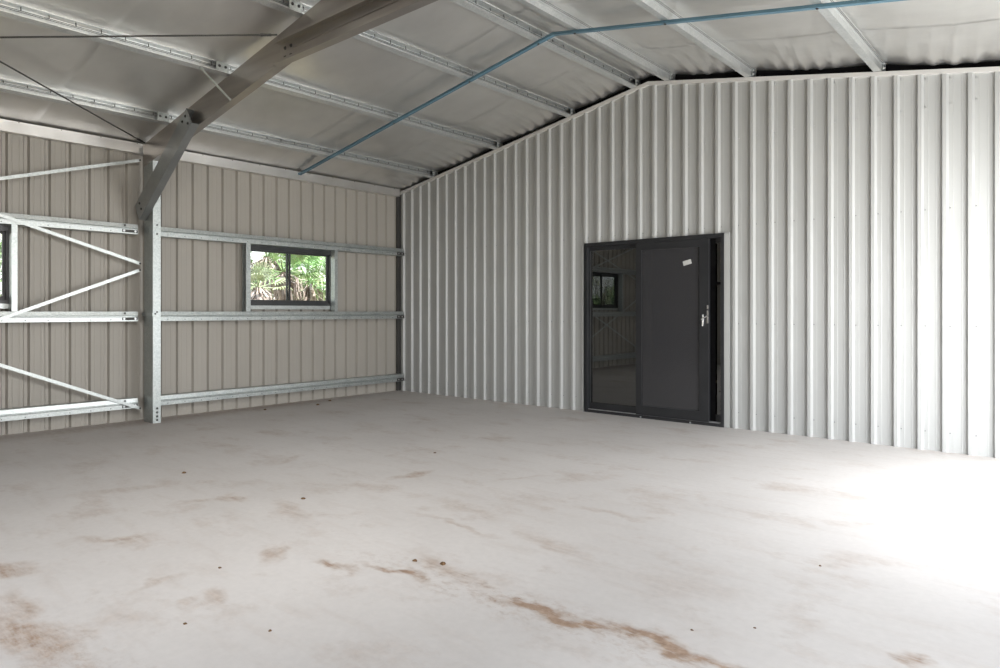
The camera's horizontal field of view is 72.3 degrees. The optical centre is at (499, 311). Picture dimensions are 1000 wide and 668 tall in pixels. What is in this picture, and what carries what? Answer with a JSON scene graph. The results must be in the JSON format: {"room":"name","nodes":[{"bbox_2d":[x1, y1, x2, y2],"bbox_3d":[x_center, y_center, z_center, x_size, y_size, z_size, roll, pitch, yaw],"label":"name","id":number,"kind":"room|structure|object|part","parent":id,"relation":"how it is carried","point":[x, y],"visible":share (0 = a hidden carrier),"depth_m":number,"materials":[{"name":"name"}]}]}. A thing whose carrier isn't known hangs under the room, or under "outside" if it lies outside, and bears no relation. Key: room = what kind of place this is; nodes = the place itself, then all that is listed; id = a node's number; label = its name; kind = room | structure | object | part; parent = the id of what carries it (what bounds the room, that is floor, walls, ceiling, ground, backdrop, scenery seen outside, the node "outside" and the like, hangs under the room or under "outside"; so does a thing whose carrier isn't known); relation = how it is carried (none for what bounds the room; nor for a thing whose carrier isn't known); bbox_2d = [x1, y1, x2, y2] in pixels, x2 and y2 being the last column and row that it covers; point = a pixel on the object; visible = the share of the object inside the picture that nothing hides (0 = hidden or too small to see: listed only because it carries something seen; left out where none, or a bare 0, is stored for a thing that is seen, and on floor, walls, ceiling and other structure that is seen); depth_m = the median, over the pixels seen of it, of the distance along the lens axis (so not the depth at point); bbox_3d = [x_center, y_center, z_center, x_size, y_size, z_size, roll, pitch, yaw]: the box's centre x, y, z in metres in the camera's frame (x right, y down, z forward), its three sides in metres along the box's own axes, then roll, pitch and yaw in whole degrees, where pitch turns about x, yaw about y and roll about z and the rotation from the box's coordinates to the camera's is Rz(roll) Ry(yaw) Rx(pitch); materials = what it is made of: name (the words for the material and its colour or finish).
{"room":"empty metal shed","nodes":[
{"label":"empty metal shed","id":0,"kind":"room"},
{"bbox_2d":[0,132,402,434],"bbox_3d":[-2.819,-0.359,9.512,0.033,3.220,12.500,0,0,41],"label":"wall","id":1,"kind":"structure","parent":0,"point":[103,358],"depth_m":8.28,"materials":[{"name":"beige metal"}]},
{"bbox_2d":[0,225,8,308],"bbox_3d":[-5.420,-0.450,6.456,0.090,0.840,1.315,0,0,41],"label":"window","id":2,"kind":"structure","parent":1,"relation":"in","point":[4,229],"depth_m":6.92,"materials":[{"name":"grey metal"}]},
{"bbox_3d":[-5.241,-0.462,6.689,0.024,0.695,0.670,0,0,41],"label":"sash","id":3,"kind":"part","parent":2,"relation":"part of","materials":[{"name":"grey metal"}]},
{"bbox_3d":[-5.420,-0.054,6.456,0.080,0.050,1.315,0,0,41],"label":"sill","id":4,"kind":"part","parent":2,"relation":"part of","materials":[{"name":"metal"}]},
{"bbox_2d":[0,397,137,421],"bbox_3d":[-5.480,1.036,6.264,0.161,0.110,4.065,0,0,41],"label":"girt","id":5,"kind":"object","parent":1,"relation":"attached to","point":[39,411],"depth_m":7.20,"materials":[{"name":"metal"}]},
{"bbox_2d":[0,312,137,322],"bbox_3d":[-5.480,0.056,6.264,0.161,0.110,4.065,0,0,41],"label":"girt","id":6,"kind":"object","parent":1,"relation":"attached to","point":[26,316],"depth_m":7.25,"materials":[{"name":"metal"}]},
{"bbox_2d":[9,224,17,310],"bbox_3d":[-4.904,-0.437,6.897,0.100,0.873,0.050,0,0,41],"label":"stud","id":7,"kind":"object","parent":6,"relation":"on","point":[13,228],"visible":1,"depth_m":6.87,"materials":[{"name":"metal"}]},
{"bbox_2d":[0,212,137,234],"bbox_3d":[-5.480,-0.929,6.264,0.161,0.110,4.065,0,0,41],"label":"girt","id":8,"kind":"object","parent":1,"relation":"attached to","point":[40,221],"depth_m":7.27,"materials":[{"name":"metal"}]},
{"bbox_2d":[0,119,399,196],"bbox_3d":[-4.225,-1.867,7.774,0.098,0.115,8.010,0,0,41],"label":"eave","id":9,"kind":"object","parent":1,"relation":"attached to","point":[6,126],"visible":0.92,"depth_m":8.34,"materials":[{"name":"silver galvanised steel"}]},
{"bbox_2d":[161,373,403,404],"bbox_3d":[-2.804,1.036,9.363,0.164,0.110,3.825,0,0,41],"label":"girt","id":10,"kind":"object","parent":1,"relation":"attached to","point":[207,395],"depth_m":9.06,"materials":[{"name":"metal"}]},
{"bbox_2d":[161,227,403,255],"bbox_3d":[-2.804,-0.929,9.363,0.164,0.110,3.825,0,0,41],"label":"girt","id":11,"kind":"object","parent":1,"relation":"attached to","point":[166,232],"depth_m":9.06,"materials":[{"name":"metal"}]},
{"bbox_2d":[161,312,403,320],"bbox_3d":[-2.804,0.056,9.363,0.164,0.110,3.825,0,0,41],"label":"girt","id":12,"kind":"object","parent":1,"relation":"attached to","point":[165,316],"depth_m":9.04,"materials":[{"name":"metal"}]},
{"bbox_2d":[242,243,250,310],"bbox_3d":[-3.260,-0.437,8.803,0.100,0.873,0.062,0,0,41],"label":"stud","id":13,"kind":"object","parent":12,"relation":"on","point":[246,248],"visible":1,"depth_m":8.79,"materials":[{"name":"metal"}]},
{"bbox_2d":[331,250,337,310],"bbox_3d":[-2.379,-0.437,9.823,0.100,0.873,0.050,0,0,41],"label":"stud","id":14,"kind":"object","parent":12,"relation":"on","point":[334,254],"visible":1,"depth_m":9.79,"materials":[{"name":"metal"}]},
{"bbox_2d":[251,245,330,308],"bbox_3d":[-2.887,-0.450,9.392,0.090,0.840,1.310,0,0,41],"label":"window","id":15,"kind":"structure","parent":1,"relation":"in","point":[288,303],"depth_m":9.38,"materials":[{"name":"grey metal"}]},
{"bbox_3d":[-3.081,-0.462,9.148,0.022,0.695,0.627,0,0,41],"label":"sash","id":16,"kind":"part","parent":15,"relation":"part of","materials":[{"name":"clear glass"}]},
{"bbox_3d":[-2.887,-0.054,9.392,0.080,0.050,1.310,0,0,41],"label":"sill","id":17,"kind":"part","parent":15,"relation":"part of","materials":[{"name":"metal"}]},
{"bbox_3d":[-2.709,-0.462,9.624,0.024,0.695,0.667,0,0,41],"label":"sash","id":18,"kind":"part","parent":15,"relation":"part of","materials":[{"name":"clear glass"}]},
{"bbox_2d":[396,195,400,390],"bbox_3d":[-1.587,-0.315,10.890,0.028,3.130,0.145,0,0,41],"label":"trim","id":19,"kind":"structure","parent":1,"relation":"attached to","point":[398,199],"depth_m":10.85,"materials":[{"name":"grey metal"}]},
{"bbox_2d":[0,390,999,667],"bbox_3d":[0.552,1.325,6.604,8.930,0.150,12.560,0,0,41],"label":"floor","id":20,"kind":"structure","parent":0,"point":[565,538],"depth_m":3.71,"materials":[{"name":"concrete"}]},
{"bbox_2d":[142,160,160,423],"bbox_3d":[-3.952,-0.330,7.763,0.296,3.160,0.089,0,0,41],"label":"steel post","id":21,"kind":"object","parent":20,"relation":"on","point":[152,225],"visible":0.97,"depth_m":7.69,"materials":[{"name":"silver metal"}]},
{"bbox_2d":[0,363,140,408],"bbox_3d":[-5.382,0.233,6.245,0.010,1.756,4.017,0,0,41],"label":"strap","id":22,"kind":"object","parent":21,"relation":"attached to","point":[1,365],"visible":1,"depth_m":7.21,"materials":[{"name":"metal"}]},
{"bbox_2d":[0,269,140,320],"bbox_3d":[-5.385,0.360,6.247,0.010,1.691,4.017,0,0,41],"label":"strap","id":23,"kind":"object","parent":21,"relation":"attached to","point":[137,270],"visible":1,"depth_m":7.22,"materials":[{"name":"metal"}]},
{"bbox_2d":[0,213,140,264],"bbox_3d":[-5.381,-1.167,6.245,0.010,1.278,4.016,0,0,41],"label":"strap","id":24,"kind":"object","parent":21,"relation":"attached to","point":[1,215],"visible":1,"depth_m":7.21,"materials":[{"name":"metal"}]},
{"bbox_2d":[0,159,140,179],"bbox_3d":[-5.384,-1.105,6.248,0.010,1.252,4.016,0,0,41],"label":"strap","id":25,"kind":"object","parent":21,"relation":"attached to","point":[133,160],"visible":1,"depth_m":7.22,"materials":[{"name":"metal"}]},
{"bbox_2d":[135,108,198,220],"bbox_3d":[-3.584,-1.540,7.321,1.385,1.030,0.088,0,0,41],"label":"knee brace","id":26,"kind":"object","parent":21,"relation":"attached to","point":[185,129],"visible":1,"depth_m":7.25,"materials":[{"name":"grey metal"}]},
{"bbox_2d":[143,0,358,166],"bbox_3d":[-2.423,-2.154,6.437,4.298,1.016,0.080,0,0,41],"label":"rafter","id":27,"kind":"object","parent":21,"relation":"attached to","point":[258,69],"visible":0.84,"depth_m":6.41,"materials":[{"name":"metal"}]},
{"bbox_2d":[0,61,144,142],"bbox_3d":[-4.244,-2.147,5.277,0.024,0.502,4.939,0,0,5],"label":"rod","id":28,"kind":"object","parent":27,"relation":"attached to","point":[138,139],"visible":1,"depth_m":6.55,"materials":[{"name":"grey metal"}]},
{"bbox_2d":[199,66,230,100],"bbox_3d":[-2.663,-2.129,6.406,0.285,0.269,0.028,0,0,-37],"label":"brace","id":29,"kind":"object","parent":27,"relation":"attached to","point":[200,67],"visible":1,"depth_m":6.40,"materials":[{"name":"metal"}]},
{"bbox_2d":[0,78,437,177],"bbox_3d":[-3.624,-2.077,7.354,0.102,0.111,8.160,0,0,41],"label":"purlin","id":30,"kind":"structure","parent":27,"relation":"attached to","point":[152,116],"depth_m":7.75,"materials":[{"name":"metal"}]},
{"bbox_2d":[0,0,501,149],"bbox_3d":[-2.648,-2.310,6.511,0.102,0.111,8.160,0,0,41],"label":"purlin","id":31,"kind":"structure","parent":27,"relation":"attached to","point":[23,13],"depth_m":6.42,"materials":[{"name":"metal"}]},
{"bbox_2d":[273,0,437,66],"bbox_3d":[-0.865,-2.215,4.985,2.800,0.200,0.078,0,0,41],"label":"tie","id":32,"kind":"object","parent":27,"relation":"attached to","point":[360,16],"visible":1,"depth_m":5.32,"materials":[{"name":"metal"}]},
{"bbox_2d":[252,0,574,116],"bbox_3d":[-1.716,-2.533,5.708,0.102,0.111,8.160,0,0,41],"label":"purlin","id":33,"kind":"structure","parent":27,"relation":"attached to","point":[294,8],"depth_m":6.93,"materials":[{"name":"metal"}]},
{"bbox_2d":[449,0,639,88],"bbox_3d":[-1.012,-2.701,5.101,0.102,0.111,8.160,0,0,41],"label":"purlin","id":34,"kind":"structure","parent":27,"relation":"attached to","point":[480,7],"depth_m":6.79,"materials":[{"name":"metal"}]},
{"bbox_2d":[0,0,999,189],"bbox_3d":[-0.856,-2.349,4.949,8.840,0.870,8.195,0,0,41],"label":"ceiling","id":35,"kind":"structure","parent":0,"point":[908,32],"depth_m":6.64,"materials":[{"name":"silver metal"}]},
{"bbox_2d":[0,33,276,37],"bbox_3d":[-4.284,-2.140,5.355,4.848,0.543,0.024,0,0,-14],"label":"rod","id":36,"kind":"object","parent":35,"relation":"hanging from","point":[265,34],"visible":1,"depth_m":5.67,"materials":[{"name":"grey metal"}]},
{"bbox_2d":[298,0,905,174],"bbox_3d":[0.509,-2.272,6.601,8.814,0.824,0.044,0,0,41],"label":"pipe","id":37,"kind":"structure","parent":35,"relation":"attached to","point":[851,2],"depth_m":6.17,"materials":[{"name":"blue metal"}]},
{"bbox_2d":[401,71,999,458],"bbox_3d":[1.761,-0.715,7.984,8.840,3.931,0.035,0,0,41],"label":"wall","id":38,"kind":"structure","parent":0,"point":[937,267],"depth_m":7.07,"materials":[{"name":"metal"}]},
{"bbox_2d":[582,244,584,410],"bbox_3d":[1.061,0.200,8.589,0.042,2.102,0.037,0,0,41],"label":"trim","id":39,"kind":"structure","parent":38,"relation":"attached to","point":[583,252],"depth_m":8.58,"materials":[{"name":"grey metal"}]},
{"bbox_2d":[585,233,723,426],"bbox_3d":[1.770,0.201,8.008,1.788,2.100,0.183,0,0,41],"label":"door","id":40,"kind":"structure","parent":38,"relation":"in","point":[654,307],"depth_m":7.92,"materials":[{"name":"dark grey aluminium"},{"name":"dark tinted glass"}]},
{"bbox_3d":[1.451,0.204,8.297,0.860,2.017,0.041,0,0,41],"label":"fixed panel","id":41,"kind":"part","parent":40,"relation":"part of","materials":[{"name":"glass"}]},
{"bbox_3d":[1.445,0.196,8.304,0.817,1.910,0.005,0,0,41],"label":"glass pane","id":42,"kind":"part","parent":40,"relation":"part of","materials":[{"name":"glass"}]},
{"bbox_3d":[1.955,0.205,7.805,0.903,2.017,0.037,0,0,41],"label":"screen panel","id":43,"kind":"part","parent":40,"relation":"part of","materials":[{"name":"grey metal"}]},
{"bbox_3d":[2.245,0.046,7.506,0.078,0.230,0.043,0,0,41],"label":"handle","id":44,"kind":"part","parent":40,"relation":"part of","materials":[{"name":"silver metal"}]},
{"bbox_3d":[2.100,0.204,7.795,0.940,2.016,0.042,0,0,41],"label":"sliding panel","id":45,"kind":"part","parent":40,"relation":"part of","materials":[{"name":"black metal"}]},
{"bbox_3d":[2.111,0.196,7.788,0.885,1.910,0.005,0,0,41],"label":"glass pane","id":46,"kind":"part","parent":40,"relation":"part of","materials":[{"name":"glass"}]},
{"bbox_2d":[424,60,999,180],"bbox_3d":[1.827,-2.337,8.060,8.840,1.015,0.020,0,0,41],"label":"trim","id":47,"kind":"structure","parent":38,"relation":"attached to","point":[889,67],"depth_m":7.06,"materials":[{"name":"black metal"}]},
{"bbox_2d":[724,232,729,427],"bbox_3d":[2.453,0.200,7.388,0.055,2.102,0.037,0,0,41],"label":"trim","id":48,"kind":"structure","parent":38,"relation":"attached to","point":[727,234],"depth_m":7.37,"materials":[{"name":"white metal"}]},
{"label":"outside","id":49,"kind":"structure","parent":0,"visible":0},
{"bbox_3d":[-1.598,1.451,10.902,60.000,0.200,60.000,0,0,41],"label":"ground","id":50,"kind":"structure","parent":49,"visible":0},
{"bbox_2d":[0,235,1,295],"bbox_3d":[-6.638,0.135,9.059,1.203,2.445,1.230,0,0,41],"label":"leafy shrub","id":51,"kind":"object","parent":50,"relation":"on","point":[0,235],"visible":0.05,"depth_m":8.86,"materials":[{"name":"green plant"}]},
{"bbox_2d":[251,261,292,299],"bbox_3d":[-4.102,0.249,11.693,1.203,2.203,1.062,0,0,41],"label":"fan palm","id":52,"kind":"object","parent":50,"relation":"on","point":[257,291],"visible":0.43,"depth_m":11.56,"materials":[{"name":"green plant"}]},
{"bbox_2d":[251,251,292,274],"bbox_3d":[-6.350,-0.315,16.710,2.653,3.357,2.599,0,0,-12],"label":"leafy shrub","id":53,"kind":"object","parent":50,"relation":"on","point":[251,251],"visible":0.02,"depth_m":16.33,"materials":[{"name":"green plant"}]},
{"bbox_2d":[251,252,302,285],"bbox_3d":[-4.660,-0.414,13.593,2.142,3.528,2.329,0,0,41],"label":"fan palm","id":54,"kind":"object","parent":50,"relation":"on","point":[275,265],"visible":0.12,"depth_m":13.68,"materials":[{"name":"green plant"}]},
{"bbox_2d":[251,252,324,299],"bbox_3d":[-3.987,-0.023,12.818,1.445,2.748,1.515,0,0,-27],"label":"fan palm","id":55,"kind":"object","parent":50,"relation":"on","point":[279,294],"visible":0.47,"depth_m":12.54,"materials":[{"name":"green plant"}]},
{"bbox_2d":[260,253,325,294],"bbox_3d":[-6.133,-0.745,20.695,2.996,4.224,2.834,0,0,41],"label":"leafy shrub","id":56,"kind":"object","parent":50,"relation":"on","point":[297,269],"visible":0.02,"depth_m":20.75,"materials":[{"name":"green plant"}]},
{"bbox_2d":[271,254,325,300],"bbox_3d":[-3.715,-0.005,13.629,1.682,2.712,1.716,0,0,41],"label":"fan palm","id":57,"kind":"object","parent":50,"relation":"on","point":[311,294],"visible":0.3,"depth_m":13.52,"materials":[{"name":"green plant"}]},
{"bbox_2d":[292,270,323,300],"bbox_3d":[-4.559,0.242,14.923,1.701,2.235,1.523,0,0,41],"label":"leafy shrub","id":58,"kind":"object","parent":50,"relation":"on","point":[298,270],"visible":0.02,"depth_m":14.53,"materials":[{"name":"green plant"}]},
{"bbox_2d":[313,268,325,300],"bbox_3d":[-3.868,0.125,15.421,1.820,2.468,1.213,0,0,41],"label":"leafy shrub","id":59,"kind":"object","parent":50,"relation":"on","point":[322,279],"visible":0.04,"depth_m":14.97,"materials":[{"name":"green plant"}]},
{"bbox_3d":[2.320,-0.319,2.355,0.235,3.140,0.085,0,0,41],"label":"steel post","id":60,"kind":"object","parent":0,"visible":0},
{"bbox_3d":[0.800,-2.154,3.656,4.298,1.016,0.080,0,0,41],"label":"rafter","id":61,"kind":"object","parent":60,"relation":"attached to","visible":0},
{"bbox_2d":[517,0,675,80],"bbox_3d":[-0.673,-2.690,4.808,0.102,0.111,8.160,0,0,41],"label":"purlin","id":62,"kind":"structure","parent":61,"relation":"attached to","point":[544,7],"depth_m":6.70,"materials":[{"name":"metal"}]},
{"bbox_2d":[632,0,756,76],"bbox_3d":[0.031,-2.522,4.201,0.102,0.111,8.160,0,0,41],"label":"purlin","id":63,"kind":"structure","parent":61,"relation":"attached to","point":[657,8],"depth_m":6.25,"materials":[{"name":"metal"}]},
{"bbox_2d":[809,0,885,71],"bbox_3d":[0.955,-2.301,3.404,0.102,0.111,8.160,0,0,41],"label":"purlin","id":64,"kind":"structure","parent":61,"relation":"attached to","point":[836,17],"depth_m":5.64,"materials":[{"name":"metal"}]}
]}

